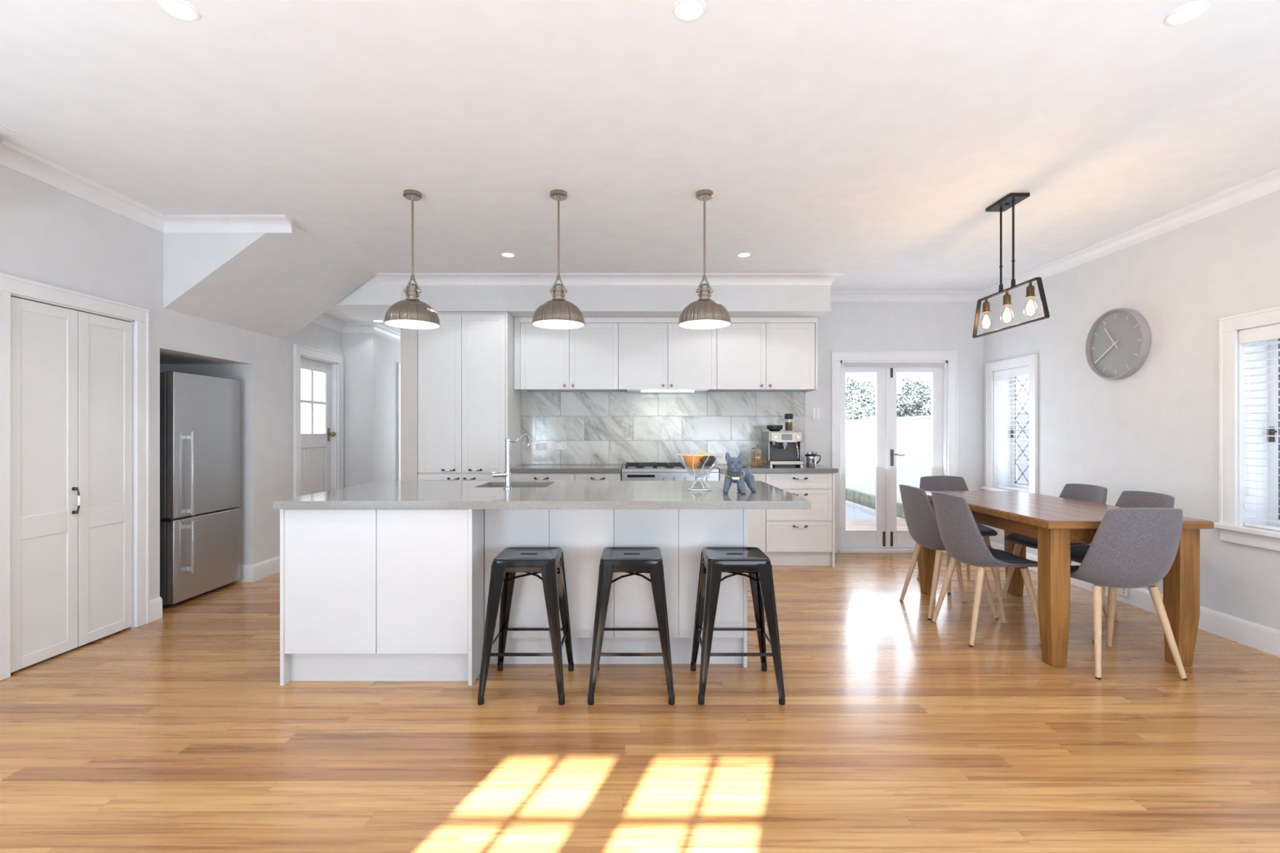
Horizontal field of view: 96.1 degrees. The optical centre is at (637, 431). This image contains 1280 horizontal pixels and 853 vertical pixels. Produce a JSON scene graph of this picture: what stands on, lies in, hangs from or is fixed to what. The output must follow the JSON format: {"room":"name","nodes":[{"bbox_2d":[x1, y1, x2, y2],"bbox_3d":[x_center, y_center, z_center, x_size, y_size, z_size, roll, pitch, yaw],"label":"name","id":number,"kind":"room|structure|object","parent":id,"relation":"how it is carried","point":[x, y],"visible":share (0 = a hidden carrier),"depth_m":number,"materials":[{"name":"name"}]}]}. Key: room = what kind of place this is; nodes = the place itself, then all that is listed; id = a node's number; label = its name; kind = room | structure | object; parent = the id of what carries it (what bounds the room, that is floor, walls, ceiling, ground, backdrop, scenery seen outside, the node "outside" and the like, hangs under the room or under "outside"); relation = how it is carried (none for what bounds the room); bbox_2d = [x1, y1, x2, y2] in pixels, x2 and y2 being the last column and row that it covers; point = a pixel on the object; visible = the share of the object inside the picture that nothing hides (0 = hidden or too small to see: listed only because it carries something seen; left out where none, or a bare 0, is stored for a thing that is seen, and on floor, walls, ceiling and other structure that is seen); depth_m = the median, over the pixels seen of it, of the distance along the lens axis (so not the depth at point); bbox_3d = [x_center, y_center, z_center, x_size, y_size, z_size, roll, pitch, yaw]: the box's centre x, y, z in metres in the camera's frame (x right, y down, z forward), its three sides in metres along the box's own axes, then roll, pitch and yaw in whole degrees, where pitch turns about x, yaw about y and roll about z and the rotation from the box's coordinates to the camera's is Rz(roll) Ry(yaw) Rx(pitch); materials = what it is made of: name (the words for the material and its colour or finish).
{"room":"dining room","nodes":[
{"label":"dining room","id":0,"kind":"room"},
{"bbox_2d":[0,164,342,627],"bbox_3d":[-3.490,-0.095,2.825,0.500,2.710,7.250,0,0,0],"label":"wall","id":1,"kind":"structure","parent":0,"point":[50,235],"depth_m":3.88,"materials":[{"name":"paint"}]},
{"bbox_2d":[0,123,20,134],"bbox_3d":[-3.116,-1.404,1.094,0.248,0.092,3.388,0,0,0],"label":"crown molding","id":2,"kind":"structure","parent":1,"relation":"attached to","point":[4,130],"depth_m":2.75,"materials":[{"name":"white paint"}]},
{"bbox_2d":[0,272,149,680],"bbox_3d":[-3.270,0.228,3.328,0.140,2.064,0.923,0,0,0],"label":"door","id":3,"kind":"structure","parent":1,"relation":"in","point":[74,382],"depth_m":3.28,"materials":[{"name":"white wood"}]},
{"bbox_2d":[149,596,162,622],"bbox_3d":[-3.231,1.189,3.843,0.018,0.142,0.114,0,0,0],"label":"baseboard","id":4,"kind":"structure","parent":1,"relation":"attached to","point":[155,604],"depth_m":3.85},
{"bbox_2d":[160,351,235,507],"bbox_3d":[-3.730,0.335,4.370,0.700,1.850,0.980,0,0,0],"label":"wall niche","id":5,"kind":"object","parent":1,"relation":"in","point":[169,362],"visible":0.09,"depth_m":4.84,"materials":[{"name":"paint"}]},
{"bbox_2d":[234,555,279,582],"bbox_3d":[-3.481,1.189,5.116,0.518,0.142,0.588,0,0,0],"label":"baseboard","id":6,"kind":"structure","parent":1,"relation":"attached to","point":[249,573],"depth_m":4.91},
{"bbox_2d":[293,343,343,497],"bbox_3d":[-3.297,0.215,5.850,0.166,2.089,0.878,0,0,0],"label":"door","id":7,"kind":"structure","parent":1,"relation":"in","point":[317,384],"depth_m":5.93,"materials":[{"name":"white wood"}]},
{"bbox_2d":[311,314,400,342],"bbox_3d":[-2.966,-1.134,6.929,0.690,0.092,2.887,0,0,18],"label":"crown molding","id":8,"kind":"structure","parent":1,"relation":"attached to","point":[322,320],"depth_m":6.30,"materials":[{"name":"white paint"}]},
{"bbox_2d":[163,225,374,340],"bbox_3d":[-2.825,-1.150,4.615,0.870,0.640,1.370,0,0,0],"label":"ceiling","id":9,"kind":"structure","parent":0,"point":[274,285],"depth_m":4.29,"materials":[{"name":"paint"}]},
{"bbox_2d":[321,275,400,333],"bbox_3d":[-2.720,-1.315,6.820,1.040,0.270,2.960,0,0,0],"label":"ceiling","id":10,"kind":"structure","parent":0,"point":[371,300],"depth_m":5.34,"materials":[{"name":"paint"}]},
{"bbox_2d":[372,319,383,322],"bbox_3d":[-2.750,-1.177,6.100,0.114,0.006,0.114,0,0,0],"label":"recessed light","id":11,"kind":"object","parent":10,"relation":"in","point":[375,320],"visible":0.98,"depth_m":6.08,"materials":[{"name":"white plastic"}]},
{"bbox_2d":[342,333,400,487],"bbox_3d":[-3.145,-0.095,7.310,0.470,2.710,1.980,0,0,0],"label":"wall","id":12,"kind":"structure","parent":0,"point":[371,360],"depth_m":6.32,"materials":[{"name":"paint"}]},
{"bbox_2d":[396,363,400,480],"bbox_3d":[-2.906,0.213,7.475,0.044,2.094,1.038,0,0,0],"label":"door","id":13,"kind":"structure","parent":12,"relation":"in","point":[398,365],"depth_m":6.96,"materials":[{"name":"white wood"}]},
{"bbox_2d":[400,328,418,480],"bbox_3d":[-2.131,0.040,6.830,0.158,2.440,2.940,0,0,0],"label":"wall","id":14,"kind":"structure","parent":0,"point":[409,337],"depth_m":5.36,"materials":[{"name":"paint"}]},
{"bbox_2d":[400,285,830,319],"bbox_3d":[-0.203,-1.285,5.670,3.993,0.330,0.660,0,0,0],"label":"wall","id":15,"kind":"structure","parent":0,"point":[519,301],"depth_m":5.34,"materials":[{"name":"paint"}]},
{"bbox_2d":[0,140,1279,302],"bbox_3d":[0.185,-1.404,2.700,6.850,0.092,6.600,0,0,0],"label":"crown molding","id":16,"kind":"structure","parent":15,"relation":"attached to","point":[1268,183],"depth_m":4.16,"materials":[{"name":"white paint"}]},
{"bbox_2d":[0,0,1279,290],"bbox_3d":[-0.225,-1.520,2.800,8.150,0.140,7.200,0,0,0],"label":"ceiling","id":17,"kind":"structure","parent":0,"point":[871,143],"depth_m":2.65,"materials":[{"name":"paint"}]},
{"bbox_2d":[157,0,199,21],"bbox_3d":[-1.570,-1.447,1.970,0.114,0.006,0.114,0,0,0],"label":"recessed light","id":18,"kind":"object","parent":17,"relation":"in","point":[180,9],"visible":1,"depth_m":1.97,"materials":[{"name":"white plastic"}]},
{"bbox_2d":[383,189,440,329],"bbox_3d":[-1.365,-1.050,3.490,0.320,0.800,0.320,0,0,0],"label":"pendant light","id":19,"kind":"object","parent":17,"relation":"hanging from","point":[411,313],"visible":1,"depth_m":3.46,"materials":[{"name":"silver metal"}]},
{"bbox_2d":[501,252,515,257],"bbox_3d":[-1.057,-1.447,4.700,0.114,0.006,0.114,0,0,0],"label":"recessed light","id":20,"kind":"object","parent":17,"relation":"in","point":[504,254],"visible":1,"depth_m":4.69,"materials":[{"name":"white plastic"}]},
{"bbox_2d":[531,189,585,329],"bbox_3d":[-0.479,-1.050,3.490,0.320,0.800,0.320,0,0,0],"label":"pendant light","id":21,"kind":"object","parent":17,"relation":"hanging from","point":[557,313],"visible":1,"depth_m":3.46,"materials":[{"name":"silver metal"}]},
{"bbox_2d":[672,0,706,21],"bbox_3d":[0.177,-1.447,1.970,0.114,0.006,0.114,0,0,0],"label":"recessed light","id":22,"kind":"object","parent":17,"relation":"in","point":[683,10],"visible":1,"depth_m":1.97,"materials":[{"name":"white plastic"}]},
{"bbox_2d":[678,189,731,329],"bbox_3d":[0.407,-1.050,3.490,0.320,0.800,0.320,0,0,0],"label":"pendant light","id":23,"kind":"object","parent":17,"relation":"hanging from","point":[703,313],"visible":1,"depth_m":3.45,"materials":[{"name":"silver metal"}]},
{"bbox_2d":[737,252,751,257],"bbox_3d":[0.871,-1.447,4.700,0.114,0.006,0.114,0,0,0],"label":"recessed light","id":24,"kind":"object","parent":17,"relation":"in","point":[742,254],"visible":1,"depth_m":4.69,"materials":[{"name":"white plastic"}]},
{"bbox_2d":[972,192,1049,337],"bbox_3d":[2.320,-1.048,3.607,0.120,0.805,0.714,0,0,0],"label":"linear pendant","id":25,"kind":"object","parent":17,"relation":"hanging from","point":[1011,199],"visible":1,"depth_m":3.57,"materials":[{"name":"metal"}]},
{"bbox_2d":[982,298,991,325],"bbox_3d":[2.320,-0.796,3.825,0.050,0.177,0.050,0,0,0],"label":"bulb","id":26,"kind":"object","parent":25,"relation":"attached to","point":[986,305],"depth_m":3.81,"materials":[{"name":"glass"}]},
{"bbox_2d":[1002,290,1011,319],"bbox_3d":[2.320,-0.796,3.610,0.050,0.177,0.050,0,0,0],"label":"bulb","id":27,"kind":"object","parent":25,"relation":"attached to","point":[1006,298],"depth_m":3.60,"materials":[{"name":"glass"}]},
{"bbox_2d":[1025,281,1035,312],"bbox_3d":[2.320,-0.796,3.395,0.050,0.177,0.050,0,0,0],"label":"bulb","id":28,"kind":"object","parent":25,"relation":"attached to","point":[1030,290],"depth_m":3.38,"materials":[{"name":"clear glass"}]},
{"bbox_2d":[1164,0,1209,25],"bbox_3d":[1.900,-1.447,1.990,0.114,0.006,0.114,0,0,0],"label":"recessed light","id":29,"kind":"object","parent":17,"relation":"in","point":[1185,13],"visible":1,"depth_m":1.99,"materials":[{"name":"white plastic"}]},
{"bbox_2d":[0,519,1279,852],"bbox_3d":[-0.225,1.320,3.750,8.150,0.120,9.100,0,0,0],"label":"floor","id":30,"kind":"structure","parent":0,"point":[179,731],"depth_m":2.32,"materials":[{"name":"brown wood"}]},
{"bbox_2d":[160,371,240,608],"bbox_3d":[-3.612,0.415,4.419,0.755,1.690,0.702,0,0,0],"label":"refrigerator","id":31,"kind":"object","parent":30,"relation":"on","point":[200,415],"visible":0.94,"depth_m":4.30,"materials":[{"name":"silver metal"}]},
{"bbox_2d":[280,509,484,685],"bbox_3d":[-1.298,0.820,3.403,0.954,0.880,1.100,0,0,0],"label":"base cabinet","id":32,"kind":"object","parent":30,"relation":"on","point":[366,594],"visible":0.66,"depth_m":2.86,"materials":[{"name":"white wood"}]},
{"bbox_2d":[417,311,520,480],"bbox_3d":[-1.631,0.072,5.653,0.838,2.376,0.668,0,0,0],"label":"pantry cabinet","id":33,"kind":"object","parent":30,"relation":"on","point":[468,402],"visible":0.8,"depth_m":5.37,"materials":[{"name":"white wood"}]},
{"bbox_2d":[477,546,573,705],"bbox_3d":[-0.538,0.930,2.850,0.404,0.660,0.404,0,0,0],"label":"bar stool","id":34,"kind":"object","parent":30,"relation":"on","point":[548,562],"visible":1,"depth_m":2.70,"materials":[{"name":"black metal"}]},
{"bbox_2d":[511,472,575,480],"bbox_3d":[-0.897,0.821,5.651,0.625,0.878,0.662,0,0,0],"label":"drawer","id":35,"kind":"object","parent":30,"relation":"on","point":[514,476],"visible":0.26,"depth_m":5.36,"materials":[{"name":"white wood"}]},
{"bbox_2d":[510,464,622,472],"bbox_3d":[-0.681,0.360,5.664,1.059,0.040,0.668,0,0,0],"label":"benchtop","id":36,"kind":"object","parent":35,"relation":"on","point":[522,468],"visible":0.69,"depth_m":5.33,"materials":[{"name":"grey stone"}]},
{"bbox_2d":[575,471,622,480],"bbox_3d":[-0.369,0.821,5.651,0.428,0.878,0.662,0,0,0],"label":"base cabinet","id":37,"kind":"object","parent":30,"relation":"on","point":[579,476],"visible":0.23,"depth_m":5.36,"materials":[{"name":"white wood"}]},
{"bbox_2d":[484,509,746,667],"bbox_3d":[-0.116,0.820,3.517,1.406,0.880,0.887,0,0,0],"label":"base cabinet","id":38,"kind":"object","parent":30,"relation":"on","point":[681,535],"visible":0.45,"depth_m":3.08,"materials":[{"name":"white wood"}]},
{"bbox_2d":[273,480,811,509],"bbox_3d":[-0.468,0.360,3.410,2.639,0.040,1.180,0,0,0],"label":"benchtop","id":39,"kind":"object","parent":38,"relation":"on","point":[380,495],"visible":1,"depth_m":3.05,"materials":[{"name":"stone"}]},
{"bbox_2d":[492,433,529,488],"bbox_3d":[-0.750,0.175,3.494,0.085,0.329,0.288,0,0,41],"label":"mixer tap","id":40,"kind":"object","parent":39,"relation":"on","point":[507,474],"visible":1,"depth_m":3.43,"materials":[{"name":"silver metal"}]},
{"bbox_2d":[675,453,724,490],"bbox_3d":[0.362,0.235,3.360,0.283,0.210,0.283,0,0,0],"label":"fruit bowl","id":41,"kind":"object","parent":39,"relation":"on","point":[691,488],"visible":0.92,"depth_m":3.34,"materials":[{"name":"silver metal"}]},
{"bbox_2d":[683,453,691,462],"bbox_3d":[0.302,0.157,3.395,0.060,0.060,0.059,0,0,0],"label":"orange","id":42,"kind":"object","parent":41,"relation":"in","point":[685,456],"visible":0.41,"depth_m":3.38,"materials":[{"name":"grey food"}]},
{"bbox_2d":[685,453,699,468],"bbox_3d":[0.320,0.171,3.326,0.082,0.082,0.081,0,0,0],"label":"orange","id":43,"kind":"object","parent":41,"relation":"in","point":[689,461],"visible":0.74,"depth_m":3.30,"materials":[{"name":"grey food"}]},
{"bbox_2d":[696,453,709,462],"bbox_3d":[0.384,0.155,3.408,0.112,0.062,0.061,0,0,0],"label":"mango","id":44,"kind":"object","parent":41,"relation":"in","point":[699,456],"visible":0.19,"depth_m":3.39,"materials":[{"name":"yellow food"}]},
{"bbox_2d":[700,455,715,466],"bbox_3d":[0.409,0.166,3.330,0.091,0.067,0.065,0,0,0],"label":"avocado","id":45,"kind":"object","parent":41,"relation":"in","point":[711,460],"visible":0.91,"depth_m":3.31,"materials":[{"name":"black food"}]},
{"bbox_2d":[722,452,756,493],"bbox_3d":[0.579,0.226,3.212,0.141,0.228,0.257,0,0,45],"label":"dog figurine","id":46,"kind":"object","parent":39,"relation":"on","point":[737,473],"visible":1,"depth_m":3.15,"materials":[{"name":"ceramic"}]},
{"bbox_2d":[587,546,675,705],"bbox_3d":[-0.029,0.930,2.850,0.404,0.660,0.404,0,0,0],"label":"bar stool","id":47,"kind":"object","parent":30,"relation":"on","point":[633,561],"visible":1,"depth_m":2.69,"materials":[{"name":"black metal"}]},
{"bbox_2d":[622,462,719,480],"bbox_3d":[0.305,0.784,5.620,0.900,0.952,0.701,0,0,0],"label":"range cooker","id":48,"kind":"object","parent":30,"relation":"on","point":[639,471],"visible":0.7,"depth_m":5.33,"materials":[{"name":"metal"}]},
{"bbox_2d":[622,465,719,472],"bbox_3d":[0.305,0.360,5.645,0.900,0.030,0.650,0,0,0],"label":"cooktop","id":49,"kind":"object","parent":48,"relation":"in","point":[626,468],"depth_m":5.34,"materials":[{"name":"metal"}]},
{"bbox_2d":[690,546,785,705],"bbox_3d":[0.482,0.930,2.850,0.404,0.660,0.404,0,0,0],"label":"bar stool","id":50,"kind":"object","parent":30,"relation":"on","point":[714,561],"visible":1,"depth_m":2.70,"materials":[{"name":"black metal"}]},
{"bbox_2d":[719,472,765,552],"bbox_3d":[0.980,0.821,5.651,0.430,0.878,0.662,0,0,0],"label":"base cabinet","id":51,"kind":"object","parent":30,"relation":"on","point":[756,518],"visible":0.23,"depth_m":5.36,"materials":[{"name":"white wood"}]},
{"bbox_2d":[764,472,835,567],"bbox_3d":[1.516,0.821,5.651,0.638,0.878,0.662,0,0,0],"label":"base cabinet","id":52,"kind":"object","parent":30,"relation":"on","point":[793,537],"visible":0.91,"depth_m":5.36,"materials":[{"name":"white wood"}]},
{"bbox_2d":[714,464,838,472],"bbox_3d":[1.312,0.360,5.664,1.099,0.040,0.668,0,0,0],"label":"benchtop","id":53,"kind":"object","parent":52,"relation":"on","point":[820,468],"visible":0.64,"depth_m":5.33,"materials":[{"name":"grey stone"}]},
{"bbox_2d":[751,444,764,466],"bbox_3d":[1.175,0.231,5.620,0.132,0.219,0.132,0,0,0],"label":"glass jar","id":54,"kind":"object","parent":53,"relation":"on","point":[757,445],"visible":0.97,"depth_m":5.59,"materials":[{"name":"clear glass"}]},
{"bbox_2d":[751,452,764,466],"bbox_3d":[1.173,0.268,5.619,0.121,0.142,0.120,0,0,0],"label":"pasta","id":55,"kind":"object","parent":54,"relation":"in","point":[755,455],"visible":1,"depth_m":5.60,"materials":[{"name":"beige food"}]},
{"bbox_2d":[761,425,803,467],"bbox_3d":[1.415,0.138,5.631,0.320,0.404,0.398,0,0,0],"label":"coffee machine","id":56,"kind":"object","parent":53,"relation":"on","point":[782,449],"visible":0.99,"depth_m":5.53,"materials":[{"name":"metal"}]},
{"bbox_2d":[766,460,803,464],"bbox_3d":[1.415,0.295,5.525,0.320,0.034,0.150,0,0,0],"label":"drip tray","id":57,"kind":"object","parent":56,"relation":"on","point":[768,462],"depth_m":5.45,"materials":[{"name":"silver metal"}]},
{"bbox_2d":[770,460,801,461],"bbox_3d":[1.415,0.276,5.525,0.280,0.004,0.130,0,0,0],"label":"grille","id":58,"kind":"object","parent":56,"relation":"attached to","point":[771,460],"depth_m":5.46,"materials":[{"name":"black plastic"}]},
{"bbox_2d":[784,413,793,431],"bbox_3d":[1.475,-0.092,5.600,0.082,0.168,0.082,0,0,0],"label":"canister","id":59,"kind":"object","parent":56,"relation":"on","point":[788,425],"visible":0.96,"depth_m":5.57,"materials":[{"name":"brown glass"}]},
{"bbox_2d":[804,451,820,467],"bbox_3d":[1.672,0.264,5.514,0.134,0.152,0.116,0,0,42],"label":"milk jug","id":60,"kind":"object","parent":53,"relation":"on","point":[811,459],"visible":1,"depth_m":5.48,"materials":[{"name":"silver metal"}]},
{"bbox_2d":[805,456,816,467],"bbox_3d":[1.665,0.286,5.520,0.096,0.108,0.096,0,0,0],"label":"pot","id":61,"kind":"object","parent":60,"relation":"on","point":[811,461],"depth_m":5.48,"materials":[{"name":"silver metal"}]},
{"bbox_2d":[898,484,997,620],"bbox_3d":[2.163,0.820,4.071,0.528,0.880,0.462,0,0,1],"label":"dining chair","id":62,"kind":"object","parent":30,"relation":"on","point":[920,517],"visible":0.68,"depth_m":3.94,"materials":[{"name":"grey fabric"}]},
{"bbox_2d":[916,475,997,594],"bbox_3d":[2.620,0.820,4.727,0.462,0.880,0.528,0,0,0],"label":"dining chair","id":63,"kind":"object","parent":30,"relation":"on","point":[928,483],"visible":0.38,"depth_m":4.94,"materials":[{"name":"grey fabric"}]},
{"bbox_2d":[931,491,1039,647],"bbox_3d":[2.158,0.820,3.590,0.528,0.880,0.462,0,0,0],"label":"dining chair","id":64,"kind":"object","parent":30,"relation":"on","point":[961,536],"visible":0.99,"depth_m":3.46,"materials":[{"name":"grey fabric"}]},
{"bbox_2d":[1002,483,1107,616],"bbox_3d":[3.007,0.820,4.141,0.528,0.880,0.462,0,0,-1],"label":"dining chair","id":65,"kind":"object","parent":30,"relation":"on","point":[1083,492],"visible":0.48,"depth_m":4.18,"materials":[{"name":"grey fabric"}]},
{"bbox_2d":[917,490,1213,666],"bbox_3d":[2.600,0.865,3.800,0.872,0.790,1.548,0,0,0],"label":"dining table","id":66,"kind":"object","parent":30,"relation":"on","point":[1056,522],"visible":0.75,"depth_m":3.10,"materials":[{"name":"brown wood"}]},
{"bbox_2d":[1039,507,1186,679],"bbox_3d":[2.570,0.820,3.128,0.462,0.880,0.528,0,0,1],"label":"dining chair","id":67,"kind":"object","parent":30,"relation":"on","point":[1131,548],"visible":0.91,"depth_m":2.92,"materials":[{"name":"grey fabric"}]},
{"bbox_2d":[1070,490,1174,642],"bbox_3d":[2.992,0.820,3.630,0.528,0.880,0.462,0,0,1],"label":"dining chair","id":68,"kind":"object","parent":30,"relation":"on","point":[1127,499],"visible":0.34,"depth_m":3.66,"materials":[{"name":"grey fabric"}]},
{"bbox_2d":[520,302,983,538],"bbox_3d":[0.700,-0.095,6.120,5.820,2.710,0.240,0,0,0],"label":"wall","id":69,"kind":"structure","parent":0,"point":[848,326],"depth_m":6.00,"materials":[{"name":"paint"}]},
{"bbox_2d":[520,323,619,390],"bbox_3d":[-0.667,-0.748,5.789,0.962,0.665,0.397,0,0,0],"label":"upper cabinet","id":70,"kind":"object","parent":69,"relation":"attached to","point":[586,357],"visible":0.85,"depth_m":5.62,"materials":[{"name":"white wood"}]},
{"bbox_2d":[521,390,804,464],"bbox_3d":[0.269,-0.050,5.994,2.959,0.780,0.011,0,0,0],"label":"backsplash","id":71,"kind":"structure","parent":69,"relation":"attached to","point":[597,427],"depth_m":5.99,"materials":[{"name":"grey tile"}]},
{"bbox_2d":[535,443,546,449],"bbox_3d":[-1.000,0.152,5.981,0.115,0.072,0.013,0,0,0],"label":"power outlet","id":72,"kind":"object","parent":71,"relation":"attached to","point":[538,446],"visible":1,"depth_m":5.98,"materials":[{"name":"white plastic"}]},
{"bbox_2d":[555,443,566,449],"bbox_3d":[-0.800,0.152,5.981,0.115,0.072,0.013,0,0,0],"label":"power outlet","id":73,"kind":"object","parent":71,"relation":"attached to","point":[557,446],"visible":1,"depth_m":5.98,"materials":[{"name":"white plastic"}]},
{"bbox_2d":[514,317,817,392],"bbox_3d":[0.275,-0.763,5.798,2.965,0.710,0.377,0,0,0],"label":"cabinet surround","id":74,"kind":"object","parent":69,"relation":"attached to","point":[517,321],"visible":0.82,"depth_m":5.61,"materials":[{"name":"white wood"}]},
{"bbox_2d":[626,389,708,393],"bbox_3d":[0.295,-0.411,5.808,0.800,0.038,0.325,0,0,0],"label":"range hood","id":75,"kind":"object","parent":69,"relation":"attached to","point":[628,391],"visible":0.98,"depth_m":5.65,"materials":[{"name":"metal"}]},
{"bbox_2d":[618,323,716,390],"bbox_3d":[0.295,-0.748,5.789,0.962,0.665,0.397,0,0,0],"label":"upper cabinet","id":76,"kind":"object","parent":69,"relation":"attached to","point":[652,356],"visible":0.92,"depth_m":5.62,"materials":[{"name":"white wood"}]},
{"bbox_2d":[713,323,814,390],"bbox_3d":[1.257,-0.748,5.789,0.962,0.665,0.397,0,0,0],"label":"upper cabinet","id":77,"kind":"object","parent":69,"relation":"attached to","point":[750,356],"visible":0.96,"depth_m":5.62,"materials":[{"name":"white wood"}]},
{"bbox_2d":[812,408,819,418],"bbox_3d":[1.862,-0.190,5.994,0.072,0.115,0.013,0,0,0],"label":"light switch","id":78,"kind":"object","parent":69,"relation":"attached to","point":[815,411],"visible":1,"depth_m":5.99,"materials":[{"name":"white plastic"}]},
{"bbox_2d":[841,360,946,368],"bbox_3d":[2.674,-0.706,6.020,1.079,0.071,0.060,0,0,0],"label":"roller blind","id":79,"kind":"object","parent":69,"relation":"attached to","point":[943,365],"visible":0.98,"depth_m":6.00,"materials":[{"name":"white fabric"}]},
{"bbox_2d":[831,351,957,553],"bbox_3d":[2.674,0.211,6.093,1.307,2.097,0.255,0,0,0],"label":"door","id":80,"kind":"structure","parent":69,"relation":"in","point":[885,539],"depth_m":6.06,"materials":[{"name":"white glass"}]},
{"bbox_2d":[983,190,1279,631],"bbox_3d":[3.730,-0.095,2.750,0.240,2.710,7.100,0,0,0],"label":"wall","id":81,"kind":"structure","parent":0,"point":[1154,428],"depth_m":3.94,"materials":[{"name":"paint"}]},
{"bbox_2d":[981,354,1037,493],"bbox_3d":[3.685,-0.016,5.553,0.260,1.372,0.805,0,0,0],"label":"window","id":82,"kind":"structure","parent":81,"relation":"in","point":[991,482],"depth_m":5.82,"materials":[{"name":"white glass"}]},
{"bbox_2d":[993,365,1029,492],"bbox_3d":[3.640,-0.022,5.553,0.075,1.168,0.531,0,0,0],"label":"blind","id":83,"kind":"object","parent":82,"relation":"attached to","point":[1020,371],"visible":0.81,"depth_m":5.57,"materials":[{"name":"white plastic"}]},
{"bbox_2d":[1085,308,1151,379],"bbox_3d":[3.580,-0.655,4.300,0.060,0.524,0.524,0,0,0],"label":"wall clock","id":84,"kind":"object","parent":81,"relation":"attached to","point":[1117,344],"visible":1,"depth_m":4.27,"materials":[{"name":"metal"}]},
{"bbox_2d":[1116,587,1127,596],"bbox_3d":[3.586,1.175,4.270,0.013,0.072,0.115,0,0,0],"label":"power outlet","id":85,"kind":"object","parent":81,"relation":"attached to","point":[1123,592],"visible":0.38,"depth_m":4.24,"materials":[{"name":"white plastic"}]},
{"bbox_2d":[982,538,1279,657],"bbox_3d":[3.467,1.189,2.700,0.285,0.142,6.600,0,0,0],"label":"baseboard","id":86,"kind":"structure","parent":81,"relation":"attached to","point":[1264,638],"depth_m":3.54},
{"bbox_2d":[1213,306,1279,551],"bbox_3d":[3.685,-0.016,3.002,0.260,1.372,1.155,0,0,0],"label":"window","id":87,"kind":"structure","parent":81,"relation":"in","point":[1232,513],"depth_m":3.45,"materials":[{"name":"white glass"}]},
{"bbox_2d":[1239,324,1279,531],"bbox_3d":[3.640,-0.022,3.002,0.075,1.168,0.881,0,0,0],"label":"blind","id":88,"kind":"object","parent":87,"relation":"attached to","point":[1257,335],"visible":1,"depth_m":3.36,"materials":[{"name":"white plastic"}]},
{"label":"outside","id":89,"kind":"structure","parent":0,"visible":0},
{"bbox_3d":[6.510,1.402,6.500,4.980,0.035,19.000,0,0,0],"label":"garden","id":90,"kind":"object","parent":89,"visible":0},
{"bbox_2d":[845,377,875,419],"bbox_3d":[4.868,0.082,12.474,1.386,2.604,1.115,0,0,-9],"label":"bush","id":91,"kind":"object","parent":90,"relation":"on","point":[858,414],"visible":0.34,"depth_m":12.27,"materials":[{"name":"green plant"}]},
{"bbox_2d":[845,488,905,519],"bbox_3d":[4.170,1.265,8.000,0.060,0.250,12.000,0,0,0],"label":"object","id":92,"kind":"structure","parent":90,"relation":"on","point":[868,500],"depth_m":10.47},
{"bbox_2d":[896,376,931,417],"bbox_3d":[5.491,0.149,11.184,1.170,2.471,1.114,0,0,0],"label":"bush","id":93,"kind":"object","parent":90,"relation":"on","point":[903,395],"visible":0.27,"depth_m":11.03,"materials":[{"name":"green plant"}]},
{"bbox_2d":[845,409,1029,503],"bbox_3d":[4.250,0.460,5.900,0.090,1.400,15.800,0,0,0],"label":"fence","id":94,"kind":"object","parent":90,"relation":"on","point":[913,433],"visible":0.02,"depth_m":9.21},
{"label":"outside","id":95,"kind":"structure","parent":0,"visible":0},
{"bbox_2d":[845,505,875,519],"bbox_3d":[-0.990,1.400,11.130,10.020,0.040,9.740,0,0,0],"label":"path","id":96,"kind":"structure","parent":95,"point":[851,513],"depth_m":9.58,"materials":[{"name":"concrete"}]},
{"bbox_2d":[845,499,903,519],"bbox_3d":[3.960,1.350,10.130,0.120,0.080,7.740,0,0,0],"label":"kerb","id":97,"kind":"object","parent":96,"relation":"on","point":[864,508],"visible":0.11,"depth_m":10.04,"materials":[{"name":"concrete"}]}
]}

